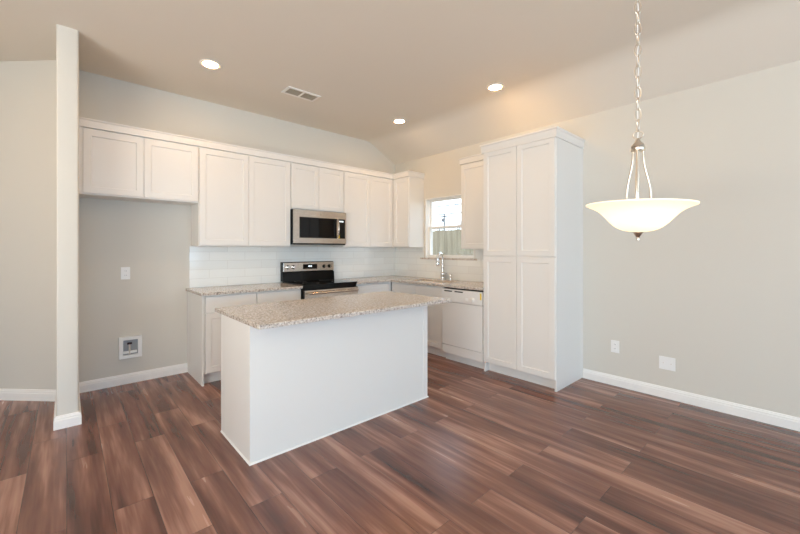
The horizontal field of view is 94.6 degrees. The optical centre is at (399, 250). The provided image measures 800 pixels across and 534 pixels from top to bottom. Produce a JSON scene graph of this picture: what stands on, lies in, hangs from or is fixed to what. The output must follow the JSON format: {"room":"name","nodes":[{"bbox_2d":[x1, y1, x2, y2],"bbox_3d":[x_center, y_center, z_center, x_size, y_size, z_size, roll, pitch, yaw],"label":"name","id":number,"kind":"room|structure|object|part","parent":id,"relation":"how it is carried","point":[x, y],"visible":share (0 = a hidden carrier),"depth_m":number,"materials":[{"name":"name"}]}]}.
{"room":"kitchen","nodes":[
{"label":"kitchen","id":0,"kind":"room"},
{"bbox_2d":[0,60,55,389],"bbox_3d":[-5.302,-0.179,3.519,4.409,3.090,0.123,0,0,3],"label":"wall","id":1,"kind":"structure","parent":0,"point":[27,88],"depth_m":3.36,"materials":[{"name":"grey paint"}]},
{"bbox_2d":[0,389,55,400],"bbox_3d":[-5.177,1.316,3.444,4.145,0.100,0.015,0,0,3],"label":"baseboard","id":2,"kind":"structure","parent":1,"relation":"attached to","point":[5,394],"depth_m":3.35,"materials":[{"name":"white paint"}]},
{"bbox_2d":[56,24,78,415],"bbox_3d":[-2.894,-0.179,3.216,0.132,3.090,0.969,0,0,-42],"label":"wall","id":3,"kind":"structure","parent":0,"point":[67,39],"depth_m":2.85,"materials":[{"name":"grey paint"}]},
{"bbox_2d":[53,392,81,430],"bbox_3d":[-2.840,1.316,3.156,0.162,0.100,0.838,0,0,-42],"label":"baseboard","id":4,"kind":"structure","parent":3,"relation":"attached to","point":[71,419],"depth_m":2.85,"materials":[{"name":"white paint"}]},
{"bbox_2d":[79,70,394,381],"bbox_3d":[-1.598,-0.179,4.951,4.261,3.091,0.130,0,0,-42],"label":"wall","id":5,"kind":"structure","parent":0,"point":[153,240],"depth_m":3.91,"materials":[{"name":"grey paint"}]},
{"bbox_2d":[121,267,129,279],"bbox_3d":[-2.801,0.236,3.771,0.076,0.125,0.008,0,0,-42],"label":"wall outlet","id":6,"kind":"object","parent":5,"relation":"attached to","point":[125,271],"visible":1,"depth_m":3.77,"materials":[{"name":"white plastic"}]},
{"bbox_2d":[119,335,141,359],"bbox_3d":[-2.764,0.994,3.790,0.192,0.220,0.029,0,0,-42],"label":"water valve box","id":7,"kind":"object","parent":5,"relation":"attached to","point":[129,346],"visible":1,"depth_m":3.78,"materials":[{"name":"white plastic"}]},
{"bbox_2d":[123,350,136,353],"bbox_3d":[-2.767,1.044,3.788,0.114,0.025,0.018,0,0,-42],"label":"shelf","id":8,"kind":"object","parent":7,"relation":"attached to","point":[124,351],"depth_m":3.78,"materials":[{"name":"white plastic"}]},
{"bbox_3d":[-2.773,0.994,3.800,0.123,0.151,0.003,0,0,-42],"label":"plate","id":9,"kind":"part","parent":7,"relation":"part of","materials":[{"name":"grey plastic"}]},
{"bbox_2d":[79,363,187,392],"bbox_3d":[-2.729,1.316,3.832,0.938,0.100,0.015,0,0,-42],"label":"baseboard","id":10,"kind":"structure","parent":5,"relation":"attached to","point":[86,386],"depth_m":3.79,"materials":[{"name":"white paint"}]},
{"bbox_2d":[79,126,197,204],"bbox_3d":[-2.610,-0.804,3.727,0.969,0.600,0.329,0,0,-42],"label":"upper cabinet","id":11,"kind":"object","parent":5,"relation":"attached to","point":[112,166],"visible":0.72,"depth_m":3.57,"materials":[{"name":"white paint"}]},
{"bbox_3d":[-2.674,-0.804,3.461,0.450,0.576,0.020,0,0,-42],"label":"door","id":12,"kind":"part","parent":11,"relation":"part of","materials":[{"name":"white paint"}]},
{"bbox_3d":[-2.328,-0.804,3.773,0.474,0.576,0.020,0,0,-42],"label":"door","id":13,"kind":"part","parent":11,"relation":"part of","materials":[{"name":"white paint"}]},
{"bbox_2d":[191,147,289,246],"bbox_3d":[-1.863,-0.574,4.401,1.039,1.060,0.329,0,0,-42],"label":"upper cabinet","id":14,"kind":"object","parent":5,"relation":"attached to","point":[244,200],"visible":0.94,"depth_m":4.23,"materials":[{"name":"white paint"}]},
{"bbox_3d":[-1.949,-0.574,4.115,0.511,1.036,0.020,0,0,-42],"label":"door","id":15,"kind":"part","parent":14,"relation":"part of","materials":[{"name":"white paint"}]},
{"bbox_2d":[79,116,424,178],"bbox_3d":[-1.244,-1.144,4.502,4.036,0.080,0.391,0,0,-42],"label":"crown molding","id":16,"kind":"structure","parent":14,"relation":"on","point":[84,122],"depth_m":4.10,"materials":[{"name":"white paint"}]},
{"bbox_3d":[-1.568,-0.574,4.459,0.509,1.036,0.020,0,0,-42],"label":"door","id":17,"kind":"part","parent":14,"relation":"part of","materials":[{"name":"white paint"}]},
{"bbox_2d":[189,246,394,287],"bbox_3d":[-1.229,0.192,5.190,3.078,0.470,0.007,0,0,-42],"label":"tile backsplash","id":18,"kind":"structure","parent":5,"relation":"attached to","point":[209,266],"depth_m":4.75,"materials":[{"name":"white tile"}]},
{"bbox_2d":[290,162,343,212],"bbox_3d":[-1.185,-0.810,5.013,0.785,0.588,0.329,0,0,-42],"label":"upper cabinet","id":19,"kind":"object","parent":5,"relation":"attached to","point":[314,188],"visible":0.75,"depth_m":4.87,"materials":[{"name":"white paint"}]},
{"bbox_3d":[-1.225,-0.810,4.769,0.386,0.564,0.020,0,0,-42],"label":"door","id":20,"kind":"part","parent":19,"relation":"part of","materials":[{"name":"white paint"}]},
{"bbox_2d":[290,209,345,244],"bbox_3d":[-1.141,-0.293,4.965,0.781,0.444,0.443,0,0,-42],"label":"microwave oven","id":21,"kind":"object","parent":19,"relation":"attached to","point":[307,227],"visible":0.98,"depth_m":4.80,"materials":[{"name":"silver metal"}]},
{"bbox_3d":[-0.834,-0.291,4.981,0.021,0.292,0.055,0,0,-42],"label":"handle","id":22,"kind":"part","parent":21,"relation":"part of","materials":[{"name":"silver metal"}]},
{"bbox_3d":[-0.806,-0.288,5.060,0.112,0.263,0.024,0,0,-42],"label":"control panel","id":23,"kind":"part","parent":21,"relation":"part of","materials":[{"name":"black glass"}]},
{"bbox_3d":[-0.936,-0.810,5.029,0.384,0.564,0.020,0,0,-42],"label":"door","id":24,"kind":"part","parent":19,"relation":"part of","materials":[{"name":"white paint"}]},
{"bbox_2d":[331,171,392,246],"bbox_3d":[-0.556,-0.574,5.581,0.905,1.060,0.329,0,0,-42],"label":"upper cabinet","id":25,"kind":"object","parent":5,"relation":"attached to","point":[368,200],"visible":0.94,"depth_m":5.44,"materials":[{"name":"white paint"}]},
{"bbox_3d":[-0.617,-0.574,5.317,0.448,1.036,0.020,0,0,-42],"label":"door","id":26,"kind":"part","parent":25,"relation":"part of","materials":[{"name":"white paint"}]},
{"bbox_3d":[-0.288,-0.574,5.614,0.431,1.036,0.020,0,0,-42],"label":"door","id":27,"kind":"part","parent":25,"relation":"part of","materials":[{"name":"white paint"}]},
{"bbox_2d":[0,352,799,533],"bbox_3d":[0.025,1.426,0.764,7.461,0.120,14.500,0,0,-42],"label":"floor","id":28,"kind":"structure","parent":0,"point":[486,452],"depth_m":2.33,"materials":[{"name":"brown wood"}]},
{"bbox_2d":[187,291,255,385],"bbox_3d":[-1.982,0.911,4.105,0.546,0.909,0.609,0,0,-42],"label":"base cabinet","id":29,"kind":"object","parent":28,"relation":"on","point":[203,323],"visible":0.69,"depth_m":3.80,"materials":[{"name":"white paint"}]},
{"bbox_3d":[-2.178,0.911,3.929,0.018,0.909,0.608,0,0,-42],"label":"panel","id":30,"kind":"part","parent":29,"relation":"part of","materials":[{"name":"white paint"}]},
{"bbox_3d":[-1.775,0.943,3.895,0.512,0.603,0.020,0,0,-42],"label":"door","id":31,"kind":"part","parent":29,"relation":"part of","materials":[{"name":"white paint"}]},
{"bbox_3d":[-1.775,0.551,3.895,0.512,0.156,0.020,0,0,-42],"label":"drawer","id":32,"kind":"part","parent":29,"relation":"part of","materials":[{"name":"white paint"}]},
{"bbox_2d":[186,283,302,295],"bbox_3d":[-1.778,0.442,4.264,1.097,0.029,0.643,0,0,-42],"label":"countertop","id":33,"kind":"structure","parent":29,"relation":"on","point":[233,289],"depth_m":4.11,"materials":[{"name":"stone"}]},
{"bbox_2d":[256,289,300,303],"bbox_3d":[-1.581,0.911,4.467,0.530,0.909,0.609,0,0,-42],"label":"base cabinet","id":34,"kind":"object","parent":28,"relation":"on","point":[291,294],"visible":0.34,"depth_m":4.23,"materials":[{"name":"white paint"}]},
{"bbox_2d":[280,261,358,298],"bbox_3d":[-1.046,0.762,4.856,0.775,1.208,0.726,0,0,-42],"label":"electric range","id":35,"kind":"object","parent":28,"relation":"on","point":[317,280],"visible":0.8,"depth_m":4.87,"materials":[{"name":"black metal"}]},
{"bbox_2d":[282,279,356,286],"bbox_3d":[-1.050,0.424,4.859,0.775,0.020,0.590,0,0,-42],"label":"cooktop","id":36,"kind":"object","parent":35,"relation":"in","point":[301,282],"depth_m":4.77,"materials":[{"name":"black glass"}]},
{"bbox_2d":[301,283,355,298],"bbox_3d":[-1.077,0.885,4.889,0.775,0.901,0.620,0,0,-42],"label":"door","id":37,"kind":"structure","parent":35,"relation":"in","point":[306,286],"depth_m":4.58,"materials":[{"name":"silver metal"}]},
{"bbox_3d":[-0.857,0.805,4.646,0.771,0.651,0.034,0,0,-42],"label":"oven door","id":38,"kind":"part","parent":35,"relation":"part of","materials":[{"name":"silver metal"}]},
{"bbox_3d":[-0.843,0.542,4.630,0.767,0.116,0.006,0,0,-42],"label":"door trim","id":39,"kind":"part","parent":35,"relation":"part of","materials":[{"name":"silver metal"}]},
{"bbox_3d":[-0.822,0.518,4.606,0.710,0.027,0.056,0,0,-42],"label":"handle","id":40,"kind":"part","parent":35,"relation":"part of","materials":[{"name":"silver metal"}]},
{"bbox_2d":[221,306,428,465],"bbox_3d":[-0.551,0.924,3.116,1.640,0.884,0.622,0,0,-42],"label":"kitchen island","id":41,"kind":"object","parent":28,"relation":"on","point":[284,389],"visible":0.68,"depth_m":2.69,"materials":[{"name":"white paint"}]},
{"bbox_3d":[-1.152,0.924,2.581,0.018,0.884,0.570,0,0,-42],"label":"panel","id":42,"kind":"part","parent":41,"relation":"part of","materials":[{"name":"white paint"}]},
{"bbox_3d":[-0.541,1.360,3.105,1.640,0.012,0.592,0,0,-42],"label":"shoe moulding","id":43,"kind":"part","parent":41,"relation":"part of","materials":[{"name":"white paint"}]},
{"bbox_2d":[215,291,450,329],"bbox_3d":[-0.490,0.466,3.155,1.780,0.030,0.898,0,0,-42],"label":"island countertop","id":44,"kind":"structure","parent":41,"relation":"on","point":[259,316],"depth_m":2.90,"materials":[{"name":"stone"}]},
{"bbox_2d":[356,282,390,293],"bbox_3d":[-0.567,0.911,5.382,0.629,0.909,0.609,0,0,-42],"label":"base cabinet","id":45,"kind":"object","parent":28,"relation":"on","point":[384,286],"visible":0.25,"depth_m":5.16,"materials":[{"name":"white paint"}]},
{"bbox_2d":[392,280,446,356],"bbox_3d":[0.432,0.911,5.202,0.609,0.909,0.974,0,0,-42],"label":"base cabinet","id":46,"kind":"object","parent":28,"relation":"on","point":[434,312],"visible":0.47,"depth_m":4.79,"materials":[{"name":"white paint"}]},
{"bbox_3d":[0.073,0.551,5.160,0.020,0.156,0.471,0,0,-42],"label":"drawer","id":47,"kind":"part","parent":46,"relation":"part of","materials":[{"name":"white paint"}]},
{"bbox_2d":[340,275,483,290],"bbox_3d":[0.196,0.442,4.989,1.242,0.029,2.213,0,0,-42],"label":"countertop","id":48,"kind":"structure","parent":46,"relation":"on","point":[471,285],"depth_m":5.11,"materials":[{"name":"stone"}]},
{"bbox_2d":[436,252,446,279],"bbox_3d":[0.589,0.227,5.292,0.155,0.400,0.142,0,0,0],"label":"kitchen faucet","id":49,"kind":"object","parent":48,"relation":"on","point":[443,273],"visible":1,"depth_m":5.30,"materials":[{"name":"silver metal"}]},
{"bbox_3d":[0.577,0.167,5.289,0.032,0.281,0.148,0,0,43],"label":"spout","id":50,"kind":"part","parent":49,"relation":"part of","materials":[{"name":"silver metal"}]},
{"bbox_3d":[0.384,0.551,4.815,0.020,0.156,0.451,0,0,-42],"label":"drawer","id":51,"kind":"part","parent":46,"relation":"part of","materials":[{"name":"white paint"}]},
{"bbox_3d":[0.384,0.943,4.815,0.020,0.603,0.451,0,0,-42],"label":"door","id":52,"kind":"part","parent":46,"relation":"part of","materials":[{"name":"white paint"}]},
{"bbox_2d":[442,287,483,368],"bbox_3d":[0.937,0.917,4.582,0.631,0.897,0.603,0,0,-42],"label":"dishwasher","id":53,"kind":"object","parent":28,"relation":"on","point":[462,317],"visible":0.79,"depth_m":4.37,"materials":[{"name":"white metal"}]},
{"bbox_3d":[0.745,1.218,4.409,0.036,0.105,0.603,0,0,-42],"label":"panel","id":54,"kind":"part","parent":53,"relation":"part of","materials":[{"name":"white metal"}]},
{"bbox_3d":[0.743,0.898,4.407,0.042,0.526,0.603,0,0,-42],"label":"door","id":55,"kind":"part","parent":53,"relation":"part of","materials":[{"name":"white metal"}]},
{"bbox_3d":[0.739,0.553,4.403,0.054,0.155,0.603,0,0,-42],"label":"control panel","id":56,"kind":"part","parent":53,"relation":"part of","materials":[{"name":"white plastic"}]},
{"bbox_2d":[444,287,483,291],"bbox_3d":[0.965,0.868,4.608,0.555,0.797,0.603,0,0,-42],"label":"control panel","id":57,"kind":"object","parent":53,"relation":"in","point":[444,287],"depth_m":4.41,"materials":[{"name":"white"}]},
{"bbox_2d":[480,126,584,391],"bbox_3d":[1.437,0.093,4.053,0.657,2.545,0.885,0,0,-42],"label":"pantry cabinet","id":58,"kind":"object","parent":28,"relation":"on","point":[533,181],"visible":1,"depth_m":3.78,"materials":[{"name":"white paint"}]},
{"bbox_3d":[1.181,0.131,4.371,0.611,2.470,0.018,0,0,-42],"label":"panel","id":59,"kind":"part","parent":58,"relation":"part of","materials":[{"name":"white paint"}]},
{"bbox_3d":[1.082,-0.518,4.009,0.020,1.156,0.408,0,0,-42],"label":"door","id":60,"kind":"part","parent":58,"relation":"part of","materials":[{"name":"white paint"}]},
{"bbox_3d":[1.082,0.661,4.009,0.020,1.180,0.408,0,0,-42],"label":"door","id":61,"kind":"part","parent":58,"relation":"part of","materials":[{"name":"white paint"}]},
{"bbox_3d":[1.437,-1.133,4.053,0.657,0.093,0.885,0,0,-42],"label":"crown","id":62,"kind":"part","parent":58,"relation":"part of","materials":[{"name":"white paint"}]},
{"bbox_3d":[1.357,-0.518,3.704,0.020,1.156,0.405,0,0,-42],"label":"door","id":63,"kind":"part","parent":58,"relation":"part of","materials":[{"name":"white paint"}]},
{"bbox_3d":[1.357,0.661,3.704,0.020,1.180,0.405,0,0,-42],"label":"door","id":64,"kind":"part","parent":58,"relation":"part of","materials":[{"name":"white paint"}]},
{"bbox_3d":[1.727,0.131,3.766,0.611,2.470,0.018,0,0,-42],"label":"panel","id":65,"kind":"part","parent":58,"relation":"part of","materials":[{"name":"white paint"}]},
{"bbox_2d":[0,0,799,164],"bbox_3d":[0.025,-1.598,0.764,7.461,0.492,14.500,0,0,-42],"label":"ceiling","id":66,"kind":"structure","parent":0,"point":[430,65],"depth_m":3.13,"materials":[{"name":"beige paint"}]},
{"bbox_2d":[199,59,221,69],"bbox_3d":[-1.757,-1.720,3.425,0.188,0.008,0.188,0,0,-42],"label":"recessed light","id":67,"kind":"object","parent":66,"relation":"in","point":[207,63],"visible":1,"depth_m":3.42,"materials":[{"name":"white paint"}]},
{"bbox_2d":[281,86,320,101],"bbox_3d":[-1.089,-1.719,4.076,0.380,0.010,0.188,0,0,-42],"label":"ceiling vent","id":68,"kind":"object","parent":66,"relation":"in","point":[289,90],"visible":1,"depth_m":4.07,"materials":[{"name":"white metal"}]},
{"bbox_3d":[-1.155,-1.719,4.017,0.152,0.008,0.137,0,0,-42],"label":"louvre panel","id":69,"kind":"part","parent":68,"relation":"part of","materials":[{"name":"beige metal"}]},
{"bbox_3d":[-1.024,-1.719,4.136,0.152,0.008,0.137,0,0,-42],"label":"louvre panel","id":70,"kind":"part","parent":68,"relation":"part of","materials":[{"name":"beige metal"}]},
{"bbox_2d":[392,119,405,123],"bbox_3d":[-0.009,-1.720,4.936,0.188,0.008,0.188,0,0,-42],"label":"recessed light","id":71,"kind":"object","parent":66,"relation":"in","point":[397,121],"visible":1,"depth_m":4.93,"materials":[{"name":"white paint"}]},
{"bbox_2d":[486,83,504,90],"bbox_3d":[1.008,-1.720,3.906,0.188,0.008,0.188,0,0,-42],"label":"recessed light","id":72,"kind":"object","parent":66,"relation":"in","point":[496,86],"visible":1,"depth_m":3.90,"materials":[{"name":"white paint"}]},
{"bbox_2d":[586,0,699,240],"bbox_3d":[1.165,-0.885,1.802,0.464,1.678,0.464,0,0,-42],"label":"pendant lamp","id":73,"kind":"object","parent":66,"relation":"hanging from","point":[637,216],"visible":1,"depth_m":1.73,"materials":[{"name":"white glass"}]},
{"bbox_3d":[1.149,-0.293,1.838,0.011,0.383,0.054,0,0,-21],"label":"arm","id":74,"kind":"part","parent":73,"relation":"part of","materials":[{"name":"silver metal"}]},
{"bbox_3d":[1.139,-0.293,1.776,0.011,0.383,0.054,0,0,39],"label":"arm","id":75,"kind":"part","parent":73,"relation":"part of","materials":[{"name":"silver metal"}]},
{"bbox_3d":[1.162,-1.107,1.804,0.008,1.135,0.008,0,0,-42],"label":"cord","id":76,"kind":"part","parent":73,"relation":"part of","materials":[{"name":"white plastic"}]},
{"bbox_3d":[1.162,-0.312,1.804,0.012,0.383,0.012,0,0,-42],"label":"stem","id":77,"kind":"part","parent":73,"relation":"part of","materials":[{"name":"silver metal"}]},
{"bbox_3d":[1.165,-0.159,1.802,0.464,0.142,0.464,0,0,-42],"label":"lamp shade","id":78,"kind":"part","parent":73,"relation":"part of","materials":[{"name":"white glass"}]},
{"bbox_3d":[1.198,-0.293,1.798,0.054,0.383,0.011,0,0,9],"label":"arm","id":79,"kind":"part","parent":73,"relation":"part of","materials":[{"name":"silver metal"}]},
{"bbox_2d":[395,60,799,417],"bbox_3d":[3.784,-0.034,2.055,0.150,2.800,11.381,0,0,-42],"label":"wall","id":80,"kind":"structure","parent":0,"point":[714,290],"depth_m":3.23,"materials":[{"name":"grey paint"}]},
{"bbox_2d":[392,176,423,247],"bbox_3d":[0.022,-0.574,5.866,0.329,1.060,0.680,0,0,-42],"label":"upper cabinet","id":81,"kind":"object","parent":80,"relation":"attached to","point":[408,192],"visible":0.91,"depth_m":5.63,"materials":[{"name":"white paint"}]},
{"bbox_3d":[0.022,-0.574,5.635,0.020,1.036,0.322,0,0,-42],"label":"door","id":82,"kind":"part","parent":81,"relation":"part of","materials":[{"name":"white paint"}]},
{"bbox_2d":[395,247,483,281],"bbox_3d":[0.658,0.192,5.401,0.007,0.470,2.207,0,0,-42],"label":"tile backsplash","id":83,"kind":"structure","parent":80,"relation":"attached to","point":[408,262],"depth_m":5.57,"materials":[{"name":"white tile"}]},
{"bbox_2d":[420,258,476,260],"bbox_3d":[0.692,0.128,5.372,0.074,0.024,1.050,0,0,-42],"label":"window sill","id":84,"kind":"structure","parent":80,"relation":"attached to","point":[420,258],"depth_m":5.25,"materials":[{"name":"stone"}]},
{"bbox_2d":[425,194,473,258],"bbox_3d":[0.754,-0.337,5.408,0.147,0.905,0.920,0,0,-42],"label":"window","id":85,"kind":"structure","parent":80,"relation":"in","point":[429,227],"depth_m":5.70,"materials":[{"name":"white paint"}]},
{"bbox_3d":[0.779,-0.544,5.430,0.030,0.440,0.880,0,0,-42],"label":"sash","id":86,"kind":"part","parent":85,"relation":"part of","materials":[{"name":"glass"}]},
{"bbox_3d":[0.751,-0.129,5.405,0.035,0.460,0.880,0,0,-42],"label":"sash","id":87,"kind":"part","parent":85,"relation":"part of","materials":[{"name":"white paint"}]},
{"bbox_2d":[461,160,483,248],"bbox_3d":[1.092,-0.558,4.680,0.329,1.092,0.553,0,0,-42],"label":"upper cabinet","id":88,"kind":"object","parent":80,"relation":"attached to","point":[472,174],"visible":0.55,"depth_m":4.64,"materials":[{"name":"white paint"}]},
{"bbox_2d":[458,153,483,164],"bbox_3d":[1.077,-1.144,4.681,0.349,0.080,0.573,0,0,-42],"label":"crown molding","id":89,"kind":"structure","parent":88,"relation":"on","point":[478,157],"depth_m":4.63,"materials":[{"name":"white paint"}]},
{"bbox_2d":[611,340,618,352],"bbox_3d":[2.169,0.972,3.726,0.008,0.122,0.076,0,0,-42],"label":"wall outlet","id":90,"kind":"object","parent":80,"relation":"attached to","point":[614,344],"visible":1,"depth_m":3.72,"materials":[{"name":"white plastic"}]},
{"bbox_2d":[659,356,674,370],"bbox_3d":[2.461,1.044,3.403,0.006,0.118,0.125,0,0,-42],"label":"blank plate","id":91,"kind":"object","parent":80,"relation":"attached to","point":[667,363],"visible":1,"depth_m":3.40,"materials":[{"name":"white plastic"}]},
{"bbox_2d":[583,368,799,431],"bbox_3d":[4.674,1.316,0.946,0.015,0.100,8.102,0,0,-42],"label":"baseboard","id":92,"kind":"structure","parent":80,"relation":"attached to","point":[761,415],"depth_m":3.21,"materials":[{"name":"white paint"}]},
{"label":"outside","id":93,"kind":"structure","parent":0,"visible":0},
{"bbox_3d":[7.237,1.591,40.203,55.389,0.150,70.000,0,0,-42],"label":"ground","id":94,"kind":"structure","parent":93,"visible":0},
{"bbox_2d":[433,229,472,254],"bbox_3d":[0.276,0.535,9.059,0.153,1.962,9.082,0,0,-42],"label":"fence","id":95,"kind":"object","parent":94,"relation":"on","point":[448,242],"visible":0.03,"depth_m":8.08,"materials":[{"name":"beige wood"}]}
]}

